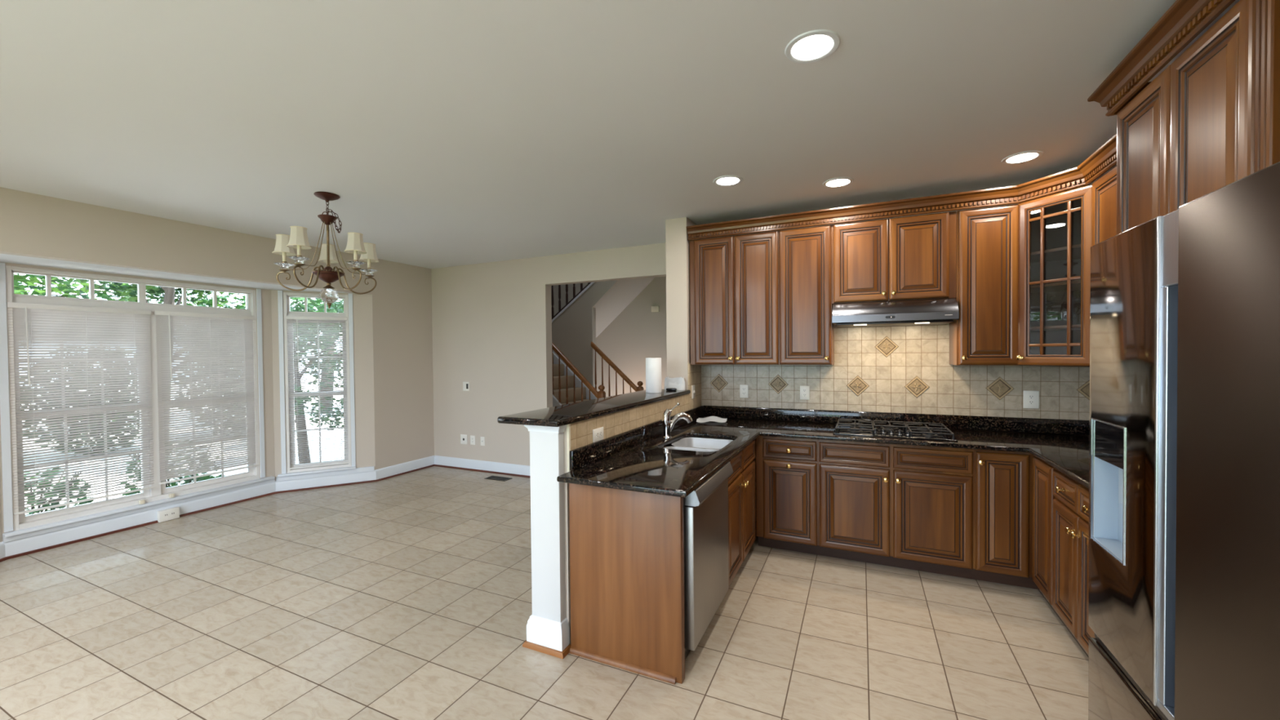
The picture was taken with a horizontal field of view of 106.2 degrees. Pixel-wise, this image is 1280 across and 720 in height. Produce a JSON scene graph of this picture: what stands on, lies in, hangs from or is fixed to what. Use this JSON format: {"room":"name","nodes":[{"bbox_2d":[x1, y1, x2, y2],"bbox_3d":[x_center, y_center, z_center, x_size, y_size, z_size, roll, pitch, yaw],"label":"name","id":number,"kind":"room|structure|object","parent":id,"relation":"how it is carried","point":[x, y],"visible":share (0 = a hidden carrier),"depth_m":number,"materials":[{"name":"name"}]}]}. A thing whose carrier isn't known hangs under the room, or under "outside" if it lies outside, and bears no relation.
{"room":"kitchen","nodes":[
{"label":"kitchen","id":0,"kind":"room"},
{"bbox_2d":[0,457,3,542],"bbox_3d":[-4.766,0.390,3.116,0.140,2.235,0.964,-1,1,-12],"label":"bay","id":1,"kind":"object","parent":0,"point":[1,511],"visible":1,"depth_m":3.61,"materials":[{"name":"beige paint"}]},
{"bbox_2d":[0,262,275,533],"bbox_3d":[-4.478,0.366,4.471,0.140,2.235,1.850,0,1,25],"label":"wall","id":2,"kind":"structure","parent":0,"point":[266,308],"depth_m":5.22,"materials":[{"name":"beige paint"}]},
{"bbox_2d":[0,262,275,542],"bbox_3d":[-4.452,0.303,4.450,0.185,2.101,1.840,0,1,25],"label":"window","id":3,"kind":"structure","parent":2,"relation":"in","point":[22,526],"depth_m":4.16,"materials":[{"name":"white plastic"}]},
{"bbox_2d":[6,302,155,515],"bbox_3d":[-4.613,0.366,4.018,0.050,1.622,0.810,0,1,25],"label":"window blind","id":4,"kind":"object","parent":3,"relation":"attached to","point":[68,335],"visible":1,"depth_m":3.98,"materials":[{"name":"white plastic"}]},
{"bbox_2d":[138,499,145,504],"bbox_3d":[-4.459,1.272,4.305,0.030,0.035,0.036,0,1,25],"label":"bracket","id":5,"kind":"object","parent":3,"relation":"attached to","point":[142,501],"visible":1,"depth_m":4.30,"materials":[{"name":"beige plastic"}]},
{"bbox_2d":[168,493,174,497],"bbox_3d":[-4.373,1.268,4.492,0.030,0.035,0.036,0,1,25],"label":"bracket","id":6,"kind":"object","parent":3,"relation":"attached to","point":[171,495],"visible":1,"depth_m":4.48,"materials":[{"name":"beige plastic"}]},
{"bbox_2d":[154,310,258,484],"bbox_3d":[-4.262,0.341,4.781,0.050,1.602,0.805,0,1,25],"label":"window blind","id":7,"kind":"object","parent":3,"relation":"attached to","point":[218,348],"visible":1,"depth_m":4.74,"materials":[{"name":"white plastic"}]},
{"bbox_2d":[156,506,179,522],"bbox_3d":[-4.364,1.430,4.451,0.046,0.100,0.144,0,1,25],"label":"outlet box","id":8,"kind":"object","parent":2,"relation":"attached to","point":[171,513],"visible":1,"depth_m":4.43,"materials":[{"name":"white plastic"}]},
{"bbox_2d":[0,253,348,293],"bbox_3d":[-4.270,-0.802,4.355,0.620,0.100,3.595,0,1,25],"label":"ceiling","id":9,"kind":"structure","parent":0,"point":[5,258],"depth_m":4.10,"materials":[{"name":"white paint"}]},
{"bbox_2d":[22,376,344,514],"bbox_3d":[-21.902,1.872,9.321,35.100,0.100,70.000,0,1,25],"label":"ground","id":10,"kind":"structure","parent":0,"point":[334,451],"depth_m":8.49,"materials":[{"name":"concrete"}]},
{"bbox_2d":[13,272,80,297],"bbox_3d":[-9.101,-0.724,5.760,3.653,4.988,3.242,0,1,35],"label":"tree","id":11,"kind":"object","parent":10,"relation":"on","point":[17,277],"visible":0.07,"depth_m":6.15,"materials":[{"name":"green plant"}]},
{"bbox_2d":[23,465,97,515],"bbox_3d":[-5.832,1.397,4.639,0.841,0.703,0.834,0,1,25],"label":"shrub","id":12,"kind":"object","parent":10,"relation":"on","point":[91,496],"visible":0.22,"depth_m":4.68,"materials":[{"name":"green plant"}]},
{"bbox_2d":[19,346,140,456],"bbox_3d":[-9.893,0.729,8.733,1.964,2.014,1.973,0,1,27],"label":"shrub","id":13,"kind":"object","parent":10,"relation":"on","point":[114,347],"visible":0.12,"depth_m":8.42,"materials":[{"name":"green plant"}]},
{"bbox_2d":[13,273,163,303],"bbox_3d":[-13.832,-2.018,8.851,7.152,7.557,6.247,-1,1,0],"label":"tree","id":14,"kind":"object","parent":10,"relation":"on","point":[82,290],"visible":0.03,"depth_m":10.33,"materials":[{"name":"green plant"}]},
{"bbox_2d":[75,278,245,466],"bbox_3d":[-7.458,-0.953,7.712,3.001,5.343,3.735,-1,1,-12],"label":"tree","id":15,"kind":"object","parent":10,"relation":"on","point":[169,294],"visible":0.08,"depth_m":7.80,"materials":[{"name":"green plant"}]},
{"bbox_2d":[116,440,225,496],"bbox_3d":[-5.154,1.307,5.304,0.878,0.867,0.855,0,1,25],"label":"shrub","id":16,"kind":"object","parent":10,"relation":"on","point":[205,477],"visible":0.15,"depth_m":5.20,"materials":[{"name":"green plant"}]},
{"bbox_2d":[172,361,246,436],"bbox_3d":[-8.934,0.593,10.617,1.969,2.230,1.971,0,1,25],"label":"shrub","id":17,"kind":"object","parent":10,"relation":"on","point":[240,362],"visible":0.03,"depth_m":10.15,"materials":[{"name":"green plant"}]},
{"bbox_2d":[231,296,343,463],"bbox_3d":[-5.199,0.091,7.537,1.722,3.214,1.825,0,1,25],"label":"tree","id":18,"kind":"object","parent":10,"relation":"on","point":[321,308],"visible":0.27,"depth_m":7.45,"materials":[{"name":"green plant"}]},
{"bbox_2d":[236,293,343,413],"bbox_3d":[-9.172,-1.865,14.902,5.927,6.982,6.226,0,1,28],"label":"tree","id":19,"kind":"object","parent":10,"relation":"on","point":[298,305],"visible":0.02,"depth_m":14.07,"materials":[{"name":"green plant"}]},
{"bbox_2d":[295,298,343,374],"bbox_3d":[-5.696,-0.410,9.992,2.578,4.148,2.372,-1,1,-29],"label":"tree","id":20,"kind":"object","parent":10,"relation":"on","point":[342,300],"visible":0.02,"depth_m":9.29,"materials":[{"name":"green plant"}]},
{"bbox_2d":[0,186,434,469],"bbox_3d":[-4.628,0.178,2.709,0.100,2.670,8.470,0,1,25],"label":"wall","id":21,"kind":"structure","parent":0,"point":[32,224],"depth_m":4.62,"materials":[{"name":"beige paint"}]},
{"bbox_2d":[0,464,434,562],"bbox_3d":[-4.811,1.504,2.820,0.597,0.019,8.470,0,1,25],"label":"trim","id":22,"kind":"structure","parent":21,"relation":"attached to","point":[2,559],"depth_m":4.64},
{"bbox_2d":[0,455,435,559],"bbox_3d":[-4.827,1.445,2.826,0.597,0.136,8.470,0,1,25],"label":"baseboard","id":23,"kind":"structure","parent":21,"relation":"attached to","point":[53,538],"depth_m":4.65,"materials":[{"name":"white paint"}]},
{"bbox_2d":[271,289,375,480],"bbox_3d":[-3.637,0.341,5.575,0.968,2.235,0.140,-1,1,-29],"label":"wall","id":24,"kind":"structure","parent":0,"point":[362,318],"depth_m":5.67,"materials":[{"name":"beige paint"}]},
{"bbox_2d":[275,290,374,481],"bbox_3d":[-3.623,0.278,5.548,0.944,2.101,0.180,-1,1,-29],"label":"window","id":25,"kind":"structure","parent":24,"relation":"in","point":[284,309],"depth_m":5.46,"materials":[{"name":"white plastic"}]},
{"bbox_2d":[285,315,349,469],"bbox_3d":[-3.663,0.359,5.485,0.580,1.712,0.050,-1,1,-29],"label":"window blind","id":26,"kind":"object","parent":25,"relation":"attached to","point":[304,319],"visible":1,"depth_m":5.48,"materials":[{"name":"white plastic"}]},
{"bbox_2d":[0,466,1088,719],"bbox_3d":[-1.762,1.555,1.492,7.560,0.100,8.600,0,1,25],"label":"floor","id":27,"kind":"structure","parent":0,"point":[406,596],"depth_m":2.61,"materials":[{"name":"tile"}]},
{"bbox_2d":[484,475,511,481],"bbox_3d":[-1.715,1.433,5.821,0.310,0.006,0.140,0,1,25],"label":"floor vent","id":28,"kind":"object","parent":27,"relation":"in","point":[492,477],"visible":1,"depth_m":5.81,"materials":[{"name":"brown metal"}]},
{"bbox_2d":[487,475,508,479],"bbox_3d":[-1.715,1.433,5.821,0.280,0.004,0.110,0,1,25],"label":"grille","id":29,"kind":"object","parent":28,"relation":"attached to","point":[493,477],"depth_m":5.83,"materials":[{"name":"brown metal"}]},
{"bbox_2d":[522,424,570,658],"bbox_3d":[-0.482,0.902,2.459,0.250,1.152,0.086,0,1,25],"label":"post","id":30,"kind":"object","parent":27,"relation":"on","point":[548,629],"visible":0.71,"depth_m":2.44,"materials":[{"name":"paint"}]},
{"bbox_2d":[568,483,684,684],"bbox_3d":[-0.078,1.036,2.318,0.596,0.880,0.058,0,1,25],"label":"end panel","id":31,"kind":"object","parent":27,"relation":"on","point":[627,547],"visible":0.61,"depth_m":2.29,"materials":[{"name":"brown wood"}]},
{"bbox_2d":[683,461,733,659],"bbox_3d":[0.116,1.032,2.634,0.642,0.874,0.672,0,1,25],"label":"dishwasher","id":32,"kind":"object","parent":27,"relation":"on","point":[705,509],"visible":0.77,"depth_m":2.39,"materials":[{"name":"silver metal"}]},
{"bbox_2d":[662,436,755,586],"bbox_3d":[0.438,1.016,3.352,0.639,0.878,0.898,0,1,25],"label":"base cabinet","id":33,"kind":"object","parent":27,"relation":"on","point":[741,483],"visible":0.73,"depth_m":3.17,"materials":[{"name":"brown wood"}]},
{"bbox_2d":[755,435,818,555],"bbox_3d":[1.201,1.001,3.822,0.445,0.878,0.654,0,1,25],"label":"base cabinet","id":34,"kind":"object","parent":27,"relation":"on","point":[787,468],"visible":0.92,"depth_m":3.56,"materials":[{"name":"brown wood"}]},
{"bbox_2d":[817,439,973,578],"bbox_3d":[1.828,1.000,3.533,0.936,0.878,0.654,0,1,25],"label":"base cabinet","id":35,"kind":"object","parent":27,"relation":"on","point":[910,507],"visible":0.98,"depth_m":3.26,"materials":[{"name":"brown wood"}]},
{"bbox_2d":[970,448,1056,604],"bbox_3d":[2.593,1.001,3.010,0.891,0.878,0.975,0,1,25],"label":"base cabinet","id":36,"kind":"object","parent":27,"relation":"on","point":[1013,497],"visible":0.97,"depth_m":3.00,"materials":[{"name":"brown wood"}]},
{"bbox_2d":[556,405,1089,497],"bbox_3d":[1.400,0.504,2.798,2.896,0.132,2.343,0,1,25],"label":"countertop","id":37,"kind":"structure","parent":36,"relation":"on","point":[635,460],"depth_m":3.15,"materials":[{"name":"black stone"}]},
{"bbox_2d":[661,402,692,438],"bbox_3d":[0.262,0.420,3.385,0.233,0.243,0.067,-1,1,-20],"label":"faucet","id":38,"kind":"object","parent":37,"relation":"on","point":[668,424],"visible":1,"depth_m":3.35,"materials":[{"name":"silver metal"}]},
{"bbox_2d":[663,437,733,452],"bbox_3d":[0.398,0.671,3.220,0.405,0.189,0.611,0,1,25],"label":"sink","id":39,"kind":"object","parent":37,"relation":"in","point":[696,444],"visible":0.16,"depth_m":3.47,"materials":[{"name":"white ceramic"}]},
{"bbox_2d":[696,416,727,422],"bbox_3d":[0.616,0.510,4.120,0.250,0.031,0.220,0,1,13],"label":"paper sheet","id":40,"kind":"object","parent":37,"relation":"on","point":[716,419],"visible":1,"depth_m":4.16,"materials":[{"name":"white paper"}]},
{"bbox_2d":[833,418,958,441],"bbox_3d":[1.826,0.499,3.506,0.753,0.051,0.525,0,1,25],"label":"cooktop","id":41,"kind":"object","parent":37,"relation":"in","point":[925,433],"visible":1,"depth_m":3.42,"materials":[{"name":"black metal"}]},
{"bbox_2d":[1052,469,1095,654],"bbox_3d":[2.363,1.016,2.199,0.634,0.878,0.690,0,1,25],"label":"base cabinet","id":42,"kind":"object","parent":27,"relation":"on","point":[1070,580],"visible":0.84,"depth_m":2.38,"materials":[{"name":"brown wood"}]},
{"bbox_2d":[1088,161,1279,719],"bbox_3d":[1.530,0.585,0.809,0.924,1.800,0.833,0,1,25],"label":"refrigerator","id":43,"kind":"object","parent":27,"relation":"on","point":[1184,597],"visible":1,"depth_m":0.95,"materials":[{"name":"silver metal"}]},
{"bbox_2d":[431,242,666,466],"bbox_3d":[-1.147,0.095,5.836,3.855,2.670,0.120,0,1,25],"label":"wall","id":44,"kind":"structure","parent":0,"point":[491,322],"depth_m":6.05,"materials":[{"name":"beige paint"}]},
{"bbox_2d":[460,434,466,444],"bbox_3d":[-2.316,1.043,6.320,0.112,0.125,0.010,0,1,25],"label":"jack plate","id":45,"kind":"object","parent":44,"relation":"attached to","point":[463,437],"visible":1,"depth_m":6.32,"materials":[{"name":"white plastic"}]},
{"bbox_2d":[462,382,469,391],"bbox_3d":[-2.275,0.344,6.288,0.105,0.118,0.009,0,1,25],"label":"light switch","id":46,"kind":"object","parent":44,"relation":"attached to","point":[465,384],"visible":1,"depth_m":6.29,"materials":[{"name":"white plastic"}]},
{"bbox_2d":[470,435,475,444],"bbox_3d":[-2.178,1.043,6.257,0.078,0.120,0.009,0,1,25],"label":"outlet","id":47,"kind":"object","parent":44,"relation":"attached to","point":[472,437],"visible":1,"depth_m":6.25,"materials":[{"name":"white plastic"}]},
{"bbox_2d":[434,455,530,475],"bbox_3d":[-1.919,1.364,6.206,1.865,0.136,0.137,0,1,25],"label":"baseboard","id":48,"kind":"structure","parent":44,"relation":"attached to","point":[521,469],"depth_m":6.17,"materials":[{"name":"white paint"}]},
{"bbox_2d":[434,464,530,477],"bbox_3d":[-1.914,1.422,6.196,1.882,0.019,0.154,0,1,25],"label":"trim","id":49,"kind":"structure","parent":44,"relation":"attached to","point":[438,465],"depth_m":6.16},
{"bbox_2d":[480,436,484,445],"bbox_3d":[-2.026,1.045,6.186,0.070,0.115,0.013,0,1,25],"label":"cable plate","id":50,"kind":"object","parent":44,"relation":"attached to","point":[482,438],"visible":1,"depth_m":6.18,"materials":[{"name":"white plastic"}]},
{"bbox_2d":[551,280,622,387],"bbox_3d":[-1.042,0.324,8.021,3.300,5.140,0.110,0,1,25],"label":"wall","id":51,"kind":"structure","parent":0,"point":[573,331],"depth_m":7.90,"materials":[{"name":"beige paint"}]},
{"bbox_2d":[551,282,591,319],"bbox_3d":[-0.974,-1.514,7.952,3.090,3.148,0.134,0,1,25],"label":"stair railing","id":52,"kind":"object","parent":51,"relation":"on","point":[588,283],"visible":0.13,"depth_m":8.07,"materials":[{"name":"brown wood"}]},
{"bbox_2d":[551,282,594,322],"bbox_3d":[-0.995,-1.064,7.903,3.090,2.330,0.014,0,1,25],"label":"trim","id":53,"kind":"structure","parent":51,"relation":"attached to","point":[591,283],"depth_m":7.95,"materials":[{"name":"white paint"}]},
{"bbox_2d":[551,276,666,396],"bbox_3d":[0.526,-0.477,8.445,5.800,6.700,0.120,0,1,25],"label":"wall","id":54,"kind":"structure","parent":0,"point":[637,333],"depth_m":8.68,"materials":[{"name":"beige paint"}]},
{"bbox_2d":[651,306,658,311],"bbox_3d":[0.267,-0.898,8.470,0.140,0.105,0.035,0,1,25],"label":"door chime","id":55,"kind":"object","parent":54,"relation":"attached to","point":[654,308],"visible":1,"depth_m":8.45,"materials":[{"name":"beige plastic"}]},
{"bbox_2d":[0,0,1239,268],"bbox_3d":[-1.488,-1.214,1.238,6.840,0.100,8.470,0,1,25],"label":"ceiling","id":56,"kind":"structure","parent":0,"point":[446,133],"depth_m":2.27,"materials":[{"name":"white paint"}]},
{"bbox_2d":[271,191,378,308],"bbox_3d":[-2.271,-0.782,3.503,0.662,0.819,0.636,-1,1,-33],"label":"chandelier","id":57,"kind":"object","parent":56,"relation":"hanging from","point":[285,244],"visible":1,"depth_m":3.42,"materials":[{"name":"brown metal"}]},
{"bbox_2d":[712,175,742,186],"bbox_3d":[0.595,-1.212,3.258,0.200,0.008,0.200,0,1,25],"label":"recessed light","id":58,"kind":"object","parent":56,"relation":"in","point":[725,180],"visible":1,"depth_m":3.24,"materials":[{"name":"white paint"}]},
{"bbox_2d":[784,29,840,63],"bbox_3d":[0.656,-1.190,1.833,0.200,0.008,0.200,0,1,25],"label":"recessed light","id":59,"kind":"object","parent":56,"relation":"in","point":[813,46],"visible":1,"depth_m":1.82,"materials":[{"name":"white paint"}]},
{"bbox_2d":[822,177,853,187],"bbox_3d":[1.363,-1.220,3.312,0.200,0.008,0.200,0,1,25],"label":"recessed light","id":60,"kind":"object","parent":56,"relation":"in","point":[837,182],"visible":1,"depth_m":3.29,"materials":[{"name":"white paint"}]},
{"bbox_2d":[1001,150,1043,164],"bbox_3d":[2.312,-1.222,2.910,0.200,0.008,0.200,0,1,25],"label":"recessed light","id":61,"kind":"object","parent":56,"relation":"in","point":[1027,156],"visible":1,"depth_m":2.89,"materials":[{"name":"white paint"}]},
{"bbox_2d":[595,277,654,337],"bbox_3d":[-0.472,-0.966,8.310,2.500,2.230,0.940,0,1,25],"label":"ceiling","id":62,"kind":"structure","parent":0,"point":[627,290],"depth_m":8.31,"materials":[{"name":"white paint"}]},
{"bbox_2d":[564,217,697,644],"bbox_3d":[0.128,0.116,3.764,0.192,2.670,2.820,0,1,25],"label":"wall","id":63,"kind":"structure","parent":0,"point":[677,243],"depth_m":4.17,"materials":[{"name":"beige paint"}]},
{"bbox_2d":[497,389,690,426],"bbox_3d":[-0.151,0.291,3.309,0.378,0.034,1.998,0,1,25],"label":"countertop","id":64,"kind":"structure","parent":63,"relation":"on","point":[562,415],"depth_m":2.78,"materials":[{"name":"black stone"}]},
{"bbox_2d":[645,357,662,393],"bbox_3d":[0.110,0.122,3.872,0.127,0.279,0.127,0,1,25],"label":"paper towel roll","id":65,"kind":"object","parent":64,"relation":"on","point":[653,365],"visible":1,"depth_m":3.82,"materials":[{"name":"white paper"}]},
{"bbox_2d":[666,387,676,391],"bbox_3d":[0.264,0.247,4.040,0.085,0.020,0.040,0,1,25],"label":"fob","id":66,"kind":"object","parent":64,"relation":"on","point":[667,388],"visible":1,"depth_m":4.03,"materials":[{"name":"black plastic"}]},
{"bbox_2d":[664,376,685,390],"bbox_3d":[0.299,0.200,4.145,0.190,0.112,0.094,0,1,25],"label":"plastic bag","id":67,"kind":"object","parent":64,"relation":"on","point":[678,383],"visible":0.94,"depth_m":4.11,"materials":[{"name":"white plastic"}]},
{"bbox_2d":[566,394,688,472],"bbox_3d":[0.026,0.433,3.299,0.015,0.252,1.878,0,1,25],"label":"backsplash","id":68,"kind":"structure","parent":63,"relation":"attached to","point":[579,434],"depth_m":2.96,"materials":[{"name":"tile"}]},
{"bbox_2d":[592,426,603,442],"bbox_3d":[-0.233,0.419,2.706,0.009,0.072,0.116,0,1,25],"label":"outlet","id":69,"kind":"object","parent":68,"relation":"attached to","point":[597,433],"visible":1,"depth_m":2.69,"materials":[{"name":"white plastic"}]},
{"bbox_2d":[687,364,701,409],"bbox_3d":[0.492,0.235,4.310,0.013,0.408,0.348,0,1,25],"label":"backsplash","id":70,"kind":"structure","parent":63,"relation":"attached to","point":[694,371],"depth_m":4.30,"materials":[{"name":"tile"}]},
{"bbox_2d":[691,384,695,398],"bbox_3d":[0.476,0.280,4.240,0.018,0.118,0.078,0,1,25],"label":"light switch","id":71,"kind":"object","parent":70,"relation":"attached to","point":[693,391],"visible":1,"depth_m":4.23,"materials":[{"name":"white plastic"}]},
{"bbox_2d":[702,177,1098,520],"bbox_3d":[1.969,0.096,3.893,3.020,2.670,0.108,0,1,25],"label":"wall","id":72,"kind":"structure","parent":0,"point":[1098,178],"depth_m":4.26,"materials":[{"name":"beige paint"}]},
{"bbox_2d":[689,231,779,364],"bbox_3d":[0.829,-0.499,4.129,0.750,1.075,0.366,0,1,25],"label":"upper cabinet","id":73,"kind":"object","parent":72,"relation":"attached to","point":[735,299],"visible":0.98,"depth_m":3.98,"materials":[{"name":"brown wood"}]},
{"bbox_2d":[778,224,834,364],"bbox_3d":[1.348,-0.500,3.890,0.394,1.075,0.366,0,1,25],"label":"upper cabinet","id":74,"kind":"object","parent":72,"relation":"attached to","point":[806,328],"visible":1,"depth_m":3.75,"materials":[{"name":"brown wood"}]},
{"bbox_2d":[831,211,956,303],"bbox_3d":[1.891,-0.737,3.635,0.806,0.603,0.366,0,1,25],"label":"upper cabinet","id":75,"kind":"object","parent":72,"relation":"attached to","point":[913,257],"visible":0.99,"depth_m":3.49,"materials":[{"name":"brown wood"}]},
{"bbox_2d":[831,297,959,327],"bbox_3d":[1.870,-0.344,3.588,0.787,0.175,0.481,0,1,25],"label":"range hood","id":76,"kind":"object","parent":75,"relation":"attached to","point":[944,311],"visible":1,"depth_m":3.40,"materials":[{"name":"grey metal"}]},
{"bbox_2d":[701,323,1089,420],"bbox_3d":[1.885,-0.017,3.856,2.900,0.900,0.025,0,1,25],"label":"tile backsplash","id":77,"kind":"structure","parent":72,"relation":"attached to","point":[898,369],"depth_m":3.78,"materials":[{"name":"beige tile"}]},
{"bbox_2d":[739,384,748,397],"bbox_3d":[0.929,0.279,4.296,0.076,0.118,0.009,0,1,25],"label":"outlet","id":78,"kind":"object","parent":77,"relation":"attached to","point":[744,388],"visible":1,"depth_m":4.29,"materials":[{"name":"white plastic"}]},
{"bbox_2d":[800,385,809,399],"bbox_3d":[1.398,0.278,4.081,0.078,0.118,0.009,0,1,25],"label":"outlet","id":79,"kind":"object","parent":77,"relation":"attached to","point":[804,390],"visible":1,"depth_m":4.08,"materials":[{"name":"white plastic"}]},
{"bbox_2d":[1022,390,1039,408],"bbox_3d":[2.797,0.283,3.438,0.090,0.126,0.009,0,1,25],"label":"outlet","id":80,"kind":"object","parent":77,"relation":"attached to","point":[1031,398],"visible":1,"depth_m":3.44,"materials":[{"name":"white plastic"}]},
{"bbox_2d":[1028,395,1034,399],"bbox_3d":[2.796,0.263,3.436,0.034,0.029,0.004,0,1,25],"label":"socket","id":81,"kind":"object","parent":80,"relation":"attached to","point":[1030,397],"depth_m":3.43,"materials":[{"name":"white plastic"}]},
{"bbox_2d":[1028,400,1034,404],"bbox_3d":[2.796,0.302,3.437,0.034,0.029,0.004,0,1,25],"label":"socket","id":82,"kind":"object","parent":80,"relation":"attached to","point":[1030,402],"depth_m":3.43,"materials":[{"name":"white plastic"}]},
{"bbox_2d":[949,204,1018,365],"bbox_3d":[2.422,-0.503,3.396,0.354,1.075,0.366,0,1,25],"label":"upper cabinet","id":83,"kind":"object","parent":72,"relation":"attached to","point":[985,332],"visible":0.97,"depth_m":3.27,"materials":[{"name":"brown wood"}]},
{"bbox_3d":[-0.096,1.451,7.081,5.800,0.100,2.950,0,1,25],"label":"floor","id":84,"kind":"structure","parent":0,"visible":0},
{"bbox_2d":[552,351,596,406],"bbox_3d":[-1.413,0.591,7.590,2.585,1.628,0.988,0,1,25],"label":"staircase","id":85,"kind":"structure","parent":84,"relation":"on","point":[556,402],"depth_m":7.71,"materials":[{"name":"beige carpet"}]},
{"bbox_2d":[551,342,605,404],"bbox_3d":[-1.184,0.262,6.959,1.530,2.301,0.100,0,1,25],"label":"stair railing","id":86,"kind":"object","parent":85,"relation":"on","point":[601,393],"visible":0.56,"depth_m":6.83,"materials":[{"name":"brown wood"}]},
{"bbox_2d":[591,341,644,396],"bbox_3d":[-0.363,0.546,7.625,0.905,1.697,0.100,0,1,25],"label":"stair railing","id":87,"kind":"object","parent":85,"relation":"attached to","point":[593,345],"visible":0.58,"depth_m":7.63,"materials":[{"name":"brown wood"}]},
{"bbox_3d":[1.591,0.168,-0.401,0.120,2.670,8.012,0,1,25],"label":"wall","id":88,"kind":"structure","parent":0,"visible":0},
{"bbox_2d":[1015,184,1092,367],"bbox_3d":[2.776,-0.501,3.086,0.613,1.075,0.615,0,1,25],"label":"upper cabinet","id":89,"kind":"object","parent":88,"relation":"attached to","point":[1055,231],"visible":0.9,"depth_m":3.15,"materials":[{"name":"brown wood"}]},
{"bbox_2d":[1030,280,1080,293],"bbox_3d":[2.798,-0.480,3.091,0.545,0.018,0.555,0,1,25],"label":"shelf","id":90,"kind":"object","parent":89,"relation":"attached to","point":[1055,287],"depth_m":3.09,"materials":[{"name":"brown wood"}]},
{"bbox_2d":[1030,324,1080,331],"bbox_3d":[2.800,-0.210,3.096,0.545,0.018,0.555,0,1,25],"label":"shelf","id":91,"kind":"object","parent":89,"relation":"attached to","point":[1033,327],"depth_m":3.07,"materials":[{"name":"brown wood"}]},
{"bbox_2d":[1030,244,1081,262],"bbox_3d":[2.796,-0.695,3.088,0.545,0.018,0.555,0,1,25],"label":"shelf","id":92,"kind":"object","parent":89,"relation":"attached to","point":[1059,255],"depth_m":3.14,"materials":[{"name":"brown wood"}]},
{"bbox_2d":[1091,165,1116,246],"bbox_3d":[2.554,-0.486,2.284,0.367,1.075,1.074,0,1,25],"label":"upper cabinet","id":93,"kind":"object","parent":88,"relation":"attached to","point":[1104,188],"visible":0.06,"depth_m":2.65,"materials":[{"name":"brown wood"}]},
{"bbox_2d":[686,0,1235,239],"bbox_3d":[0.940,-1.057,2.204,2.566,0.106,3.087,0,1,25],"label":"crown molding","id":94,"kind":"structure","parent":93,"relation":"attached to","point":[1184,20],"depth_m":2.86,"materials":[{"name":"brown wood"}]},
{"bbox_2d":[1115,0,1279,235],"bbox_3d":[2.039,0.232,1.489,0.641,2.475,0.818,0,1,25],"label":"upper cabinet","id":95,"kind":"object","parent":88,"relation":"attached to","point":[1209,122],"visible":0.12,"depth_m":1.44,"materials":[{"name":"brown wood"}]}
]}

